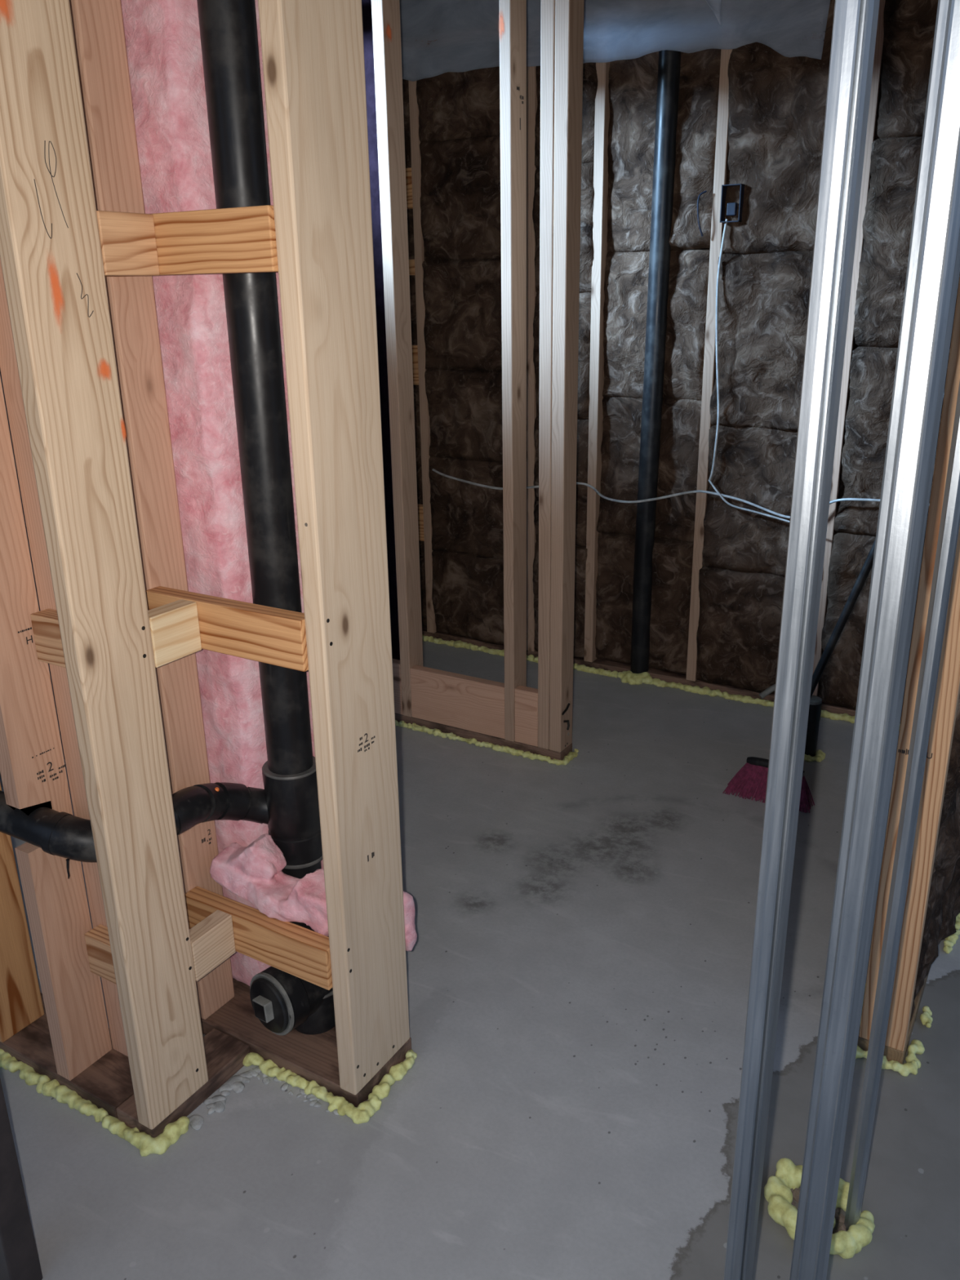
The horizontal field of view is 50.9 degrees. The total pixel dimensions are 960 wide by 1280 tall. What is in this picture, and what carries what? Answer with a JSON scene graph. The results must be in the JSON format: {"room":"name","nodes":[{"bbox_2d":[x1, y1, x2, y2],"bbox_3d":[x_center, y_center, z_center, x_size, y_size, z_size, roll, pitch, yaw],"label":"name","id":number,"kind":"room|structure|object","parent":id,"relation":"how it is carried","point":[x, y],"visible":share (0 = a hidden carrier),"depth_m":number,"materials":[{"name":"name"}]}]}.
{"room":"unfinished basement","nodes":[
{"label":"unfinished basement","id":0,"kind":"room"},
{"bbox_2d":[0,369,64,786],"bbox_3d":[-1.762,-0.712,2.615,0.100,2.680,4.800,10,22,30],"label":"wall","id":1,"kind":"structure","parent":0,"point":[1,781],"depth_m":3.20,"materials":[{"name":"wood"}]},
{"bbox_2d":[0,640,959,1279],"bbox_3d":[0.041,0.882,2.026,4.250,0.001,4.800,10,22,30],"label":"floor","id":2,"kind":"structure","parent":0,"point":[566,1108],"depth_m":2.00,"materials":[{"name":"concrete"}]},
{"bbox_2d":[0,1079,42,1279],"bbox_3d":[-0.754,0.043,1.276,0.049,2.100,0.050,10,22,30],"label":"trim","id":3,"kind":"structure","parent":2,"relation":"on","point":[19,1256],"depth_m":1.56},
{"bbox_2d":[0,992,133,1118],"bbox_3d":[-1.042,0.817,2.206,0.898,0.038,0.145,10,22,30],"label":"plate","id":4,"kind":"object","parent":2,"relation":"on","point":[107,1083],"visible":0.23,"depth_m":2.02,"materials":[{"name":"brown wood"}]},
{"bbox_2d":[0,782,44,1042],"bbox_3d":[-0.998,-0.316,1.746,0.040,2.402,0.102,10,22,30],"label":"stud","id":5,"kind":"object","parent":4,"relation":"on","point":[20,999],"visible":1,"depth_m":2.08,"materials":[{"name":"brown wood"}]},
{"bbox_2d":[0,376,111,1080],"bbox_3d":[-0.815,-0.283,1.643,0.039,2.402,0.103,10,22,30],"label":"stud","id":6,"kind":"object","parent":4,"relation":"on","point":[33,771],"visible":0.99,"depth_m":1.83,"materials":[{"name":"brown wood"}]},
{"bbox_2d":[0,258,128,1056],"bbox_3d":[-0.723,-0.293,1.667,0.094,2.402,0.038,10,22,30],"label":"stud","id":7,"kind":"object","parent":4,"relation":"on","point":[8,362],"visible":0.28,"depth_m":1.73,"materials":[{"name":"brown wood"}]},
{"bbox_2d":[30,608,66,667],"bbox_3d":[-0.681,0.004,1.699,0.172,0.085,0.038,10,22,30],"label":"blocking","id":8,"kind":"object","parent":7,"relation":"attached to","point":[45,623],"visible":0.44,"depth_m":1.71,"materials":[{"name":"brown wood"}]},
{"bbox_2d":[0,1048,189,1156],"bbox_3d":[-0.990,0.866,2.083,0.946,0.027,0.100,9,21,26],"label":"bead","id":9,"kind":"object","parent":2,"relation":"on","point":[145,1143],"visible":1,"depth_m":1.94},
{"bbox_2d":[116,1028,249,1137],"bbox_3d":[-0.583,0.880,2.002,0.102,0.038,0.256,10,22,30],"label":"plate","id":10,"kind":"object","parent":2,"relation":"on","point":[224,1054],"visible":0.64,"depth_m":2.01,"materials":[{"name":"brown wood"}]},
{"bbox_2d":[0,0,208,1129],"bbox_3d":[-0.603,-0.250,1.537,0.039,2.402,0.147,10,22,30],"label":"stud","id":11,"kind":"object","parent":10,"relation":"on","point":[51,253],"visible":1,"depth_m":1.54,"materials":[{"name":"brown wood"}]},
{"bbox_2d":[84,924,116,984],"bbox_3d":[-0.671,0.610,1.909,0.172,0.088,0.038,10,22,30],"label":"blocking","id":12,"kind":"object","parent":11,"relation":"attached to","point":[97,940],"visible":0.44,"depth_m":1.92,"materials":[{"name":"brown wood"}]},
{"bbox_2d":[96,210,159,275],"bbox_3d":[-0.544,-0.600,1.530,0.038,0.089,0.104,10,22,30],"label":"blocking","id":13,"kind":"object","parent":11,"relation":"attached to","point":[128,244],"visible":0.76,"depth_m":1.52,"materials":[{"name":"brown wood"}]},
{"bbox_2d":[147,599,201,667],"bbox_3d":[-0.534,-0.013,1.733,0.038,0.089,0.104,10,22,30],"label":"blocking","id":14,"kind":"object","parent":11,"relation":"attached to","point":[175,631],"visible":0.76,"depth_m":1.72,"materials":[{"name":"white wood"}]},
{"bbox_2d":[189,910,235,981],"bbox_3d":[-0.525,0.587,1.942,0.038,0.087,0.104,10,22,30],"label":"blocking","id":15,"kind":"object","parent":11,"relation":"attached to","point":[212,939],"visible":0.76,"depth_m":1.93,"materials":[{"name":"brown wood"}]},
{"bbox_2d":[188,1066,338,1129],"bbox_3d":[-0.427,0.896,1.995,0.309,0.007,0.154,-3,19,-7],"label":"smear","id":16,"kind":"object","parent":2,"relation":"on","point":[216,1104],"visible":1,"depth_m":1.99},
{"bbox_2d":[200,977,411,1106],"bbox_3d":[-0.393,0.830,2.139,0.478,0.038,0.182,10,22,30],"label":"plate","id":17,"kind":"object","parent":2,"relation":"on","point":[314,1057],"visible":0.34,"depth_m":2.07,"materials":[{"name":"brown wood"}]},
{"bbox_2d":[69,0,234,1019],"bbox_3d":[-0.595,-0.340,1.796,0.039,2.402,0.090,10,22,30],"label":"stud","id":18,"kind":"object","parent":17,"relation":"on","point":[98,28],"visible":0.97,"depth_m":1.76,"materials":[{"name":"brown wood"}]},
{"bbox_2d":[120,0,323,986],"bbox_3d":[-0.529,-0.376,1.924,0.409,2.389,0.187,10,22,30],"label":"insulation batt","id":19,"kind":"object","parent":17,"relation":"on","point":[162,38],"visible":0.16,"depth_m":1.79,"materials":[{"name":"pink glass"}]},
{"bbox_2d":[249,920,335,1035],"bbox_3d":[-0.375,0.724,2.090,0.136,0.270,0.206,16,25,40],"label":"cleanout","id":20,"kind":"object","parent":17,"relation":"on","point":[282,1002],"visible":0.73,"depth_m":2.02,"materials":[{"name":"black plastic"}]},
{"bbox_2d":[196,0,322,920],"bbox_3d":[-0.391,-0.431,1.788,0.117,2.230,0.117,-12,22,-30],"label":"stack","id":21,"kind":"object","parent":20,"relation":"on","point":[228,28],"visible":0.84,"depth_m":1.77,"materials":[{"name":"black plastic"}]},
{"bbox_2d":[0,782,268,879],"bbox_3d":[-0.684,0.352,1.909,0.609,0.161,0.242,-5,20,-12],"label":"drain","id":22,"kind":"object","parent":21,"relation":"attached to","point":[68,836],"visible":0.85,"depth_m":1.84,"materials":[{"name":"black plastic"}]},
{"bbox_2d":[257,0,409,1094],"bbox_3d":[-0.226,-0.287,1.626,0.041,2.402,0.185,10,22,30],"label":"stud","id":23,"kind":"object","parent":17,"relation":"on","point":[313,51],"visible":1,"depth_m":1.61,"materials":[{"name":"beige wood"}]},
{"bbox_2d":[104,204,278,276],"bbox_3d":[-0.448,-0.611,1.553,0.369,0.089,0.038,10,22,30],"label":"blocking","id":24,"kind":"object","parent":23,"relation":"attached to","point":[233,240],"visible":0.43,"depth_m":1.50,"materials":[{"name":"brown wood"}]},
{"bbox_2d":[145,586,308,671],"bbox_3d":[-0.439,-0.023,1.757,0.369,0.089,0.038,10,22,30],"label":"blocking","id":25,"kind":"object","parent":23,"relation":"attached to","point":[266,634],"visible":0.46,"depth_m":1.71,"materials":[{"name":"brown wood"}]},
{"bbox_2d":[184,886,332,990],"bbox_3d":[-0.429,0.577,1.965,0.369,0.087,0.038,10,22,30],"label":"blocking","id":26,"kind":"object","parent":23,"relation":"attached to","point":[302,953],"visible":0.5,"depth_m":1.93,"materials":[{"name":"brown wood"}]},
{"bbox_2d":[209,832,328,933],"bbox_3d":[-0.393,0.467,1.970,0.325,0.138,0.101,10,22,28],"label":"insulation","id":27,"kind":"object","parent":26,"relation":"on","point":[252,871],"visible":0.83,"depth_m":1.96,"materials":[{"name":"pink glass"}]},
{"bbox_2d":[403,890,417,950],"bbox_3d":[-0.156,0.563,2.027,0.056,0.138,0.046,10,22,30],"label":"tuft","id":28,"kind":"object","parent":23,"relation":"attached to","point":[411,936],"visible":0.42,"depth_m":2.01,"materials":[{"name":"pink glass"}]},
{"bbox_2d":[242,1049,417,1124],"bbox_3d":[-0.306,0.858,2.069,0.324,0.030,0.208,10,22,30],"label":"bead","id":29,"kind":"object","parent":2,"relation":"on","point":[362,1113],"visible":1,"depth_m":1.99},
{"bbox_2d":[361,0,399,660],"bbox_3d":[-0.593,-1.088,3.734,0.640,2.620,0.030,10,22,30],"label":"stud","id":30,"kind":"object","parent":2,"relation":"on","point":[366,4],"visible":0.02,"depth_m":3.54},
{"bbox_2d":[422,625,504,649],"bbox_3d":[-0.084,0.007,4.495,0.492,0.038,0.130,10,22,30],"label":"plate","id":31,"kind":"object","parent":2,"relation":"on","point":[446,637],"depth_m":4.49,"materials":[{"name":"brown wood"}]},
{"bbox_2d":[407,50,436,632],"bbox_3d":[-0.218,-1.141,4.216,0.038,2.317,0.089,10,22,30],"label":"stud","id":32,"kind":"object","parent":31,"relation":"on","point":[412,55],"visible":0.52,"depth_m":4.13,"materials":[{"name":"brown wood"}]},
{"bbox_2d":[405,167,413,208],"bbox_3d":[-0.337,-1.803,4.036,0.194,0.146,0.038,10,22,30],"label":"blocking","id":33,"kind":"object","parent":32,"relation":"attached to","point":[408,171],"visible":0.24,"depth_m":3.98,"materials":[{"name":"brown wood"}]},
{"bbox_2d":[412,345,418,384],"bbox_3d":[-0.326,-1.164,4.258,0.194,0.159,0.038,10,22,30],"label":"blocking","id":34,"kind":"object","parent":32,"relation":"attached to","point":[415,349],"visible":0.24,"depth_m":4.21,"materials":[{"name":"brown wood"}]},
{"bbox_2d":[417,503,424,541],"bbox_3d":[-0.316,-0.528,4.479,0.194,0.155,0.038,10,22,30],"label":"blocking","id":35,"kind":"object","parent":32,"relation":"attached to","point":[420,517],"visible":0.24,"depth_m":4.42,"materials":[{"name":"brown wood"}]},
{"bbox_2d":[417,500,426,625],"bbox_3d":[-0.297,-0.360,4.606,0.255,0.586,0.153,10,22,30],"label":"insulation batt","id":36,"kind":"object","parent":31,"relation":"on","point":[421,544],"visible":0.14,"depth_m":4.55,"materials":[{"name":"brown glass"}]},
{"bbox_2d":[413,384,422,501],"bbox_3d":[-0.304,-0.872,4.430,0.256,0.509,0.150,10,22,30],"label":"insulation batt","id":37,"kind":"object","parent":36,"relation":"on","point":[415,387],"visible":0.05,"depth_m":4.36,"materials":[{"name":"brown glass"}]},
{"bbox_2d":[408,232,417,345],"bbox_3d":[-0.315,-1.390,4.248,0.255,0.606,0.156,10,22,30],"label":"insulation batt","id":38,"kind":"object","parent":37,"relation":"on","point":[411,235],"visible":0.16,"depth_m":4.14,"materials":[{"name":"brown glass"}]},
{"bbox_2d":[401,56,413,232],"bbox_3d":[-0.321,-1.977,4.049,0.254,0.649,0.145,10,22,30],"label":"insulation batt","id":39,"kind":"object","parent":38,"relation":"on","point":[404,59],"visible":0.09,"depth_m":3.94,"materials":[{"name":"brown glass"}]},
{"bbox_2d":[431,550,504,644],"bbox_3d":[0.013,-0.189,4.403,0.496,0.390,0.152,10,22,30],"label":"insulation batt","id":40,"kind":"object","parent":31,"relation":"on","point":[468,589],"visible":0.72,"depth_m":4.37,"materials":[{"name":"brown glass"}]},
{"bbox_2d":[428,456,503,559],"bbox_3d":[0.010,-0.563,4.279,0.497,0.418,0.139,10,22,30],"label":"insulation batt","id":41,"kind":"object","parent":40,"relation":"on","point":[467,517],"visible":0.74,"depth_m":4.26,"materials":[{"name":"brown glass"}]},
{"bbox_2d":[424,368,527,462],"bbox_3d":[0.000,-0.924,4.145,0.495,0.369,0.157,10,22,30],"label":"insulation batt","id":42,"kind":"object","parent":41,"relation":"on","point":[465,406],"visible":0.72,"depth_m":4.13,"materials":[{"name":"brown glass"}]},
{"bbox_2d":[422,257,502,372],"bbox_3d":[-0.002,-1.294,4.023,0.498,0.429,0.144,10,22,30],"label":"insulation batt","id":43,"kind":"object","parent":42,"relation":"on","point":[463,326],"visible":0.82,"depth_m":4.00,"materials":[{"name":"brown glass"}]},
{"bbox_2d":[419,134,501,261],"bbox_3d":[-0.011,-1.695,3.881,0.498,0.439,0.150,10,22,30],"label":"insulation batt","id":44,"kind":"object","parent":43,"relation":"on","point":[460,219],"visible":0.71,"depth_m":3.87,"materials":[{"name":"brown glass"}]},
{"bbox_2d":[415,31,528,142],"bbox_3d":[-0.016,-2.050,3.759,0.498,0.331,0.149,10,22,30],"label":"insulation batt","id":45,"kind":"object","parent":44,"relation":"on","point":[458,85],"visible":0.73,"depth_m":3.74,"materials":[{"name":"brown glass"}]},
{"bbox_2d":[526,31,537,651],"bbox_3d":[0.218,-1.060,3.965,0.038,2.317,0.089,10,22,30],"label":"stud","id":46,"kind":"object","parent":31,"relation":"on","point":[531,97],"visible":0.3,"depth_m":3.88,"materials":[{"name":"brown wood"}]},
{"bbox_2d":[395,712,572,759],"bbox_3d":[-0.278,0.276,3.728,1.333,0.038,0.091,10,22,30],"label":"plate","id":47,"kind":"object","parent":2,"relation":"on","point":[463,733],"visible":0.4,"depth_m":3.51,"materials":[{"name":"brown wood"}]},
{"bbox_2d":[391,658,402,714],"bbox_3d":[-0.526,0.129,3.803,0.588,0.197,0.038,10,22,30],"label":"skirt board","id":48,"kind":"object","parent":47,"relation":"on","point":[396,663],"visible":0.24,"depth_m":3.65,"materials":[{"name":"brown wood"}]},
{"bbox_2d":[371,0,423,716],"bbox_3d":[-0.260,-0.832,3.320,0.041,2.322,0.089,10,22,30],"label":"stud","id":49,"kind":"object","parent":47,"relation":"on","point":[386,26],"visible":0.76,"depth_m":3.23,"materials":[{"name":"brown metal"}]},
{"bbox_2d":[409,665,504,738],"bbox_3d":[-0.073,0.215,3.543,0.389,0.191,0.038,10,22,30],"label":"wood blocking","id":50,"kind":"object","parent":47,"relation":"on","point":[473,704],"visible":0.8,"depth_m":3.52,"materials":[{"name":"brown wood"}]},
{"bbox_2d":[498,0,526,741],"bbox_3d":[0.104,-0.764,3.108,0.043,2.322,0.091,10,22,30],"label":"stud","id":51,"kind":"object","parent":47,"relation":"on","point":[513,13],"visible":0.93,"depth_m":3.03,"materials":[{"name":"brown wood"}]},
{"bbox_2d":[514,685,537,746],"bbox_3d":[0.164,0.257,3.406,0.089,0.195,0.038,10,22,30],"label":"skirt board","id":52,"kind":"object","parent":47,"relation":"on","point":[526,698],"visible":0.8,"depth_m":3.39,"materials":[{"name":"brown wood"}]},
{"bbox_2d":[537,0,555,749],"bbox_3d":[0.217,-0.744,3.044,0.042,2.322,0.089,10,22,30],"label":"stud","id":53,"kind":"object","parent":47,"relation":"on","point":[547,7],"visible":0.52,"depth_m":2.97,"materials":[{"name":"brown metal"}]},
{"bbox_2d":[549,0,584,752],"bbox_3d":[0.259,-0.736,3.020,0.052,2.322,0.089,10,22,30],"label":"stud","id":54,"kind":"object","parent":47,"relation":"on","point":[569,14],"visible":1,"depth_m":2.96,"materials":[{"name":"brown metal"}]},
{"bbox_2d":[395,720,578,764],"bbox_3d":[-0.081,0.324,3.607,0.921,0.024,0.129,10,22,30],"label":"bead","id":55,"kind":"object","parent":2,"relation":"on","point":[414,726],"visible":0.82,"depth_m":3.47},
{"bbox_2d":[573,657,630,672],"bbox_3d":[0.498,0.117,4.151,0.266,0.038,0.114,10,22,30],"label":"plate","id":56,"kind":"object","parent":2,"relation":"on","point":[618,667],"depth_m":4.15,"materials":[{"name":"brown wood"}]},
{"bbox_2d":[533,540,587,658],"bbox_3d":[0.349,-0.174,4.197,0.261,0.487,0.150,10,22,30],"label":"insulation batt","id":57,"kind":"object","parent":56,"relation":"on","point":[580,556],"visible":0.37,"depth_m":4.14,"materials":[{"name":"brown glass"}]},
{"bbox_2d":[533,415,588,546],"bbox_3d":[0.345,-0.639,4.039,0.264,0.509,0.143,10,22,30],"label":"insulation batt","id":58,"kind":"object","parent":57,"relation":"on","point":[582,424],"visible":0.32,"depth_m":3.98,"materials":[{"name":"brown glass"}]},
{"bbox_2d":[533,292,591,419],"bbox_3d":[0.332,-1.091,3.877,0.259,0.468,0.156,10,22,30],"label":"insulation batt","id":59,"kind":"object","parent":58,"relation":"on","point":[584,305],"visible":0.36,"depth_m":3.81,"materials":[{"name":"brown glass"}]},
{"bbox_2d":[532,161,594,293],"bbox_3d":[0.327,-1.515,3.728,0.267,0.443,0.158,10,22,30],"label":"insulation batt","id":60,"kind":"object","parent":59,"relation":"on","point":[586,255],"visible":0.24,"depth_m":3.66,"materials":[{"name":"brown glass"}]},
{"bbox_2d":[534,22,597,168],"bbox_3d":[0.323,-1.931,3.588,0.264,0.448,0.149,10,22,30],"label":"insulation batt","id":61,"kind":"object","parent":60,"relation":"on","point":[589,75],"visible":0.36,"depth_m":3.53,"materials":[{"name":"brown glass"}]},
{"bbox_2d":[583,19,612,662],"bbox_3d":[0.453,-1.017,3.829,0.038,2.317,0.089,10,22,30],"label":"stud","id":62,"kind":"object","parent":56,"relation":"on","point":[604,28],"visible":0.76,"depth_m":3.74,"materials":[{"name":"brown wood"}]},
{"bbox_2d":[400,23,499,57],"bbox_3d":[-0.119,-2.197,3.661,0.563,0.040,0.223,10,22,30],"label":"plate","id":63,"kind":"object","parent":62,"relation":"on","point":[420,43],"depth_m":3.71,"materials":[{"name":"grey wood"}]},
{"bbox_2d":[526,17,540,31],"bbox_3d":[0.187,-2.131,3.455,0.128,0.040,0.166,10,22,30],"label":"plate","id":64,"kind":"object","parent":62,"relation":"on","point":[532,24],"depth_m":3.53,"materials":[{"name":"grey wood"}]},
{"bbox_2d":[399,0,640,39],"bbox_3d":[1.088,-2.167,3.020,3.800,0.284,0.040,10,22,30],"label":"ceiling","id":65,"kind":"structure","parent":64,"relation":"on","point":[418,18],"depth_m":3.71,"materials":[{"name":"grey wood"}]},
{"bbox_2d":[583,0,709,23],"bbox_3d":[0.516,-2.077,3.286,0.443,0.040,0.205,10,22,30],"label":"plate","id":66,"kind":"object","parent":62,"relation":"on","point":[631,11],"depth_m":3.35,"materials":[{"name":"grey wood"}]},
{"bbox_2d":[705,0,720,25],"bbox_3d":[0.297,-2.112,3.377,1.752,0.477,0.082,10,22,30],"label":"plastic sheet","id":67,"kind":"object","parent":66,"relation":"hanging from","point":[715,5],"visible":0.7,"depth_m":3.13,"materials":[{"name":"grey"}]},
{"bbox_2d":[431,468,929,518],"bbox_3d":[0.676,-0.541,3.739,2.102,0.097,0.074,11,22,30],"label":"electrical cable","id":68,"kind":"object","parent":62,"relation":"attached to","point":[433,469],"visible":0.72,"depth_m":3.71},
{"bbox_2d":[707,479,789,522],"bbox_3d":[0.984,-0.480,3.568,0.389,0.141,0.026,12,23,33],"label":"electrical cable","id":69,"kind":"object","parent":68,"relation":"hanging from","point":[708,480],"visible":0.77,"depth_m":3.59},
{"bbox_2d":[595,532,693,675],"bbox_3d":[0.666,-0.154,4.030,0.432,0.548,0.158,10,22,30],"label":"insulation batt","id":70,"kind":"object","parent":56,"relation":"on","point":[672,559],"visible":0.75,"depth_m":3.98,"materials":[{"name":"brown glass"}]},
{"bbox_2d":[596,396,701,542],"bbox_3d":[0.662,-0.658,3.859,0.431,0.535,0.146,10,22,30],"label":"insulation batt","id":71,"kind":"object","parent":70,"relation":"on","point":[678,457],"visible":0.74,"depth_m":3.82,"materials":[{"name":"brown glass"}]},
{"bbox_2d":[602,248,710,400],"bbox_3d":[0.653,-1.149,3.687,0.433,0.524,0.151,10,22,30],"label":"insulation batt","id":72,"kind":"object","parent":71,"relation":"on","point":[626,273],"visible":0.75,"depth_m":3.65,"materials":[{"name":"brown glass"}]},
{"bbox_2d":[607,3,724,252],"bbox_3d":[0.643,-1.740,3.479,0.434,0.749,0.156,10,22,30],"label":"insulation batt","id":73,"kind":"object","parent":72,"relation":"on","point":[635,42],"visible":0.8,"depth_m":3.44,"materials":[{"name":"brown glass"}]},
{"bbox_2d":[630,7,683,673],"bbox_3d":[0.637,-0.952,3.695,0.103,2.356,0.091,10,22,30],"label":"vent pipe","id":74,"kind":"object","parent":56,"relation":"on","point":[671,18],"visible":0.84,"depth_m":3.59,"materials":[{"name":"black plastic"}]},
{"bbox_2d":[617,671,652,684],"bbox_3d":[0.622,0.148,4.047,0.147,0.046,0.072,10,22,30],"label":"bead","id":75,"kind":"object","parent":2,"relation":"on","point":[627,677],"visible":1,"depth_m":4.03},
{"bbox_2d":[422,634,900,730],"bbox_3d":[0.835,0.189,3.944,3.026,0.031,0.048,10,22,30],"label":"bead","id":76,"kind":"object","parent":2,"relation":"on","point":[656,682],"visible":0.58,"depth_m":3.98},
{"bbox_2d":[647,667,774,702],"bbox_3d":[0.888,0.190,3.922,0.534,0.038,0.116,10,22,30],"label":"plate","id":77,"kind":"object","parent":2,"relation":"on","point":[668,677],"depth_m":3.94,"materials":[{"name":"brown wood"}]},
{"bbox_2d":[685,0,735,681],"bbox_3d":[0.832,-0.947,3.611,0.038,2.317,0.089,10,22,30],"label":"stud","id":78,"kind":"object","parent":77,"relation":"on","point":[727,35],"visible":0.67,"depth_m":3.52,"materials":[{"name":"brown wood"}]},
{"bbox_2d":[697,183,744,236],"bbox_3d":[0.809,-1.442,3.387,0.147,0.156,0.073,10,22,30],"label":"electrical box","id":79,"kind":"object","parent":78,"relation":"attached to","point":[731,209],"visible":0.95,"depth_m":3.35,"materials":[{"name":"black plastic"}]},
{"bbox_2d":[709,218,728,480],"bbox_3d":[0.831,-0.989,3.507,0.039,0.882,0.031,10,22,30],"label":"electrical cable","id":80,"kind":"object","parent":79,"relation":"attached to","point":[726,220],"visible":1,"depth_m":3.49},
{"bbox_2d":[696,566,784,693],"bbox_3d":[1.042,-0.037,3.796,0.453,0.469,0.152,10,22,30],"label":"insulation batt","id":81,"kind":"object","parent":77,"relation":"on","point":[739,629],"visible":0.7,"depth_m":3.77,"materials":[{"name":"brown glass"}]},
{"bbox_2d":[702,425,797,577],"bbox_3d":[1.032,-0.499,3.633,0.454,0.530,0.160,10,22,30],"label":"insulation batt","id":82,"kind":"object","parent":81,"relation":"on","point":[755,465],"visible":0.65,"depth_m":3.61,"materials":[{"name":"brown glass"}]},
{"bbox_2d":[709,250,813,431],"bbox_3d":[1.025,-1.020,3.456,0.454,0.588,0.152,10,22,30],"label":"insulation batt","id":83,"kind":"object","parent":82,"relation":"on","point":[763,298],"visible":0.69,"depth_m":3.43,"materials":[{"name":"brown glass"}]},
{"bbox_2d":[722,0,835,254],"bbox_3d":[1.016,-1.652,3.236,0.452,0.768,0.154,10,22,30],"label":"insulation batt","id":84,"kind":"object","parent":83,"relation":"on","point":[779,64],"visible":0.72,"depth_m":3.22,"materials":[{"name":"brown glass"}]},
{"bbox_2d":[723,0,879,1279],"bbox_3d":[0.330,-0.067,1.026,0.030,2.440,0.034,10,22,30],"label":"stud","id":85,"kind":"object","parent":2,"relation":"on","point":[855,24],"visible":1,"depth_m":1.01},
{"bbox_2d":[804,695,822,756],"bbox_3d":[1.097,0.292,3.359,0.064,0.213,0.064,10,22,30],"label":"pipe stub","id":86,"kind":"object","parent":2,"relation":"on","point":[815,702],"visible":0.62,"depth_m":3.33,"materials":[{"name":"black plastic"}]},
{"bbox_2d":[790,1187,846,1233],"bbox_3d":[0.573,0.980,1.712,0.122,0.029,0.086,10,22,30],"label":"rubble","id":87,"kind":"object","parent":2,"relation":"on","point":[840,1218],"visible":0.16,"depth_m":1.71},
{"bbox_2d":[764,1157,875,1258],"bbox_3d":[0.567,0.966,1.700,0.181,0.043,0.168,10,22,30],"label":"foam","id":88,"kind":"object","parent":2,"relation":"on","point":[778,1193],"visible":0.54,"depth_m":1.69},
{"bbox_2d":[722,390,944,813],"bbox_3d":[0.993,-0.128,2.825,0.535,1.355,0.075,9,22,27],"label":"broom","id":89,"kind":"object","parent":2,"relation":"on","point":[751,780],"visible":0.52,"depth_m":3.03,"materials":[{"name":"black plastic"}]},
{"bbox_2d":[821,702,855,715],"bbox_3d":[1.301,0.272,3.668,0.127,0.038,0.074,10,22,30],"label":"plate","id":90,"kind":"object","parent":2,"relation":"on","point":[829,708],"depth_m":3.69,"materials":[{"name":"brown wood"}]},
{"bbox_2d":[812,0,885,696],"bbox_3d":[1.228,-0.875,3.382,0.038,2.317,0.089,10,22,30],"label":"stud","id":91,"kind":"object","parent":90,"relation":"on","point":[874,93],"visible":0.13,"depth_m":3.29,"materials":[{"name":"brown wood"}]},
{"bbox_2d":[817,532,924,718],"bbox_3d":[1.429,-0.051,3.543,0.436,0.650,0.152,10,22,30],"label":"insulation batt","id":92,"kind":"object","parent":90,"relation":"on","point":[838,683],"visible":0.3,"depth_m":3.55,"materials":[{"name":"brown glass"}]},
{"bbox_2d":[833,346,950,541],"bbox_3d":[1.422,-0.646,3.340,0.434,0.628,0.143,10,22,30],"label":"insulation batt","id":93,"kind":"object","parent":92,"relation":"on","point":[872,369],"visible":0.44,"depth_m":3.35,"materials":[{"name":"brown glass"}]},
{"bbox_2d":[853,136,959,349],"bbox_3d":[1.410,-1.230,3.137,0.434,0.625,0.146,10,22,30],"label":"insulation batt","id":94,"kind":"object","parent":93,"relation":"on","point":[887,222],"visible":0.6,"depth_m":3.15,"materials":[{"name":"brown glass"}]},
{"bbox_2d":[874,0,937,138],"bbox_3d":[1.402,-1.731,2.962,0.432,0.453,0.148,10,22,30],"label":"insulation batt","id":95,"kind":"object","parent":94,"relation":"on","point":[908,25],"visible":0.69,"depth_m":3.00,"materials":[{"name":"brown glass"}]},
{"bbox_2d":[789,0,959,1279],"bbox_3d":[0.407,-0.056,0.991,0.038,2.440,0.050,10,22,30],"label":"stud","id":96,"kind":"object","parent":2,"relation":"on","point":[933,268],"visible":1,"depth_m":0.99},
{"bbox_2d":[855,982,924,1076],"bbox_3d":[0.867,0.818,2.138,0.155,0.025,0.253,10,22,30],"label":"bead","id":97,"kind":"object","parent":2,"relation":"on","point":[913,1064],"visible":0.36,"depth_m":2.04},
{"bbox_2d":[857,969,929,1064],"bbox_3d":[1.194,0.629,2.644,0.089,0.038,1.466,10,22,30],"label":"plate","id":98,"kind":"object","parent":2,"relation":"on","point":[891,1054],"visible":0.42,"depth_m":2.07,"materials":[{"name":"brown wood"}]},
{"bbox_2d":[858,277,959,1051],"bbox_3d":[0.806,-0.318,1.668,0.087,2.402,0.039,10,22,30],"label":"stud","id":99,"kind":"object","parent":98,"relation":"on","point":[948,686],"visible":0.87,"depth_m":1.84,"materials":[{"name":"brown wood"}]},
{"bbox_2d":[910,694,959,1021],"bbox_3d":[1.201,-0.503,2.235,0.136,2.363,1.375,10,22,30],"label":"insulation batt","id":100,"kind":"object","parent":98,"relation":"on","point":[944,900],"visible":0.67,"depth_m":2.07,"materials":[{"name":"brown glass"}]},
{"bbox_2d":[844,381,959,1231],"bbox_3d":[0.604,-0.165,1.290,0.021,2.436,0.028,10,22,30],"label":"stud","id":101,"kind":"object","parent":2,"relation":"on","point":[949,524],"visible":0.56,"depth_m":1.42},
{"bbox_2d":[920,1005,933,1027],"bbox_3d":[0.958,0.810,2.161,0.026,0.022,0.063,10,22,30],"label":"foam dab","id":102,"kind":"object","parent":2,"relation":"on","point":[926,1018],"visible":1,"depth_m":2.15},
{"bbox_2d":[942,912,959,953],"bbox_3d":[1.178,0.692,2.490,0.033,0.024,0.286,10,22,30],"label":"bead","id":103,"kind":"object","parent":2,"relation":"on","point":[950,940],"visible":0.52,"depth_m":2.41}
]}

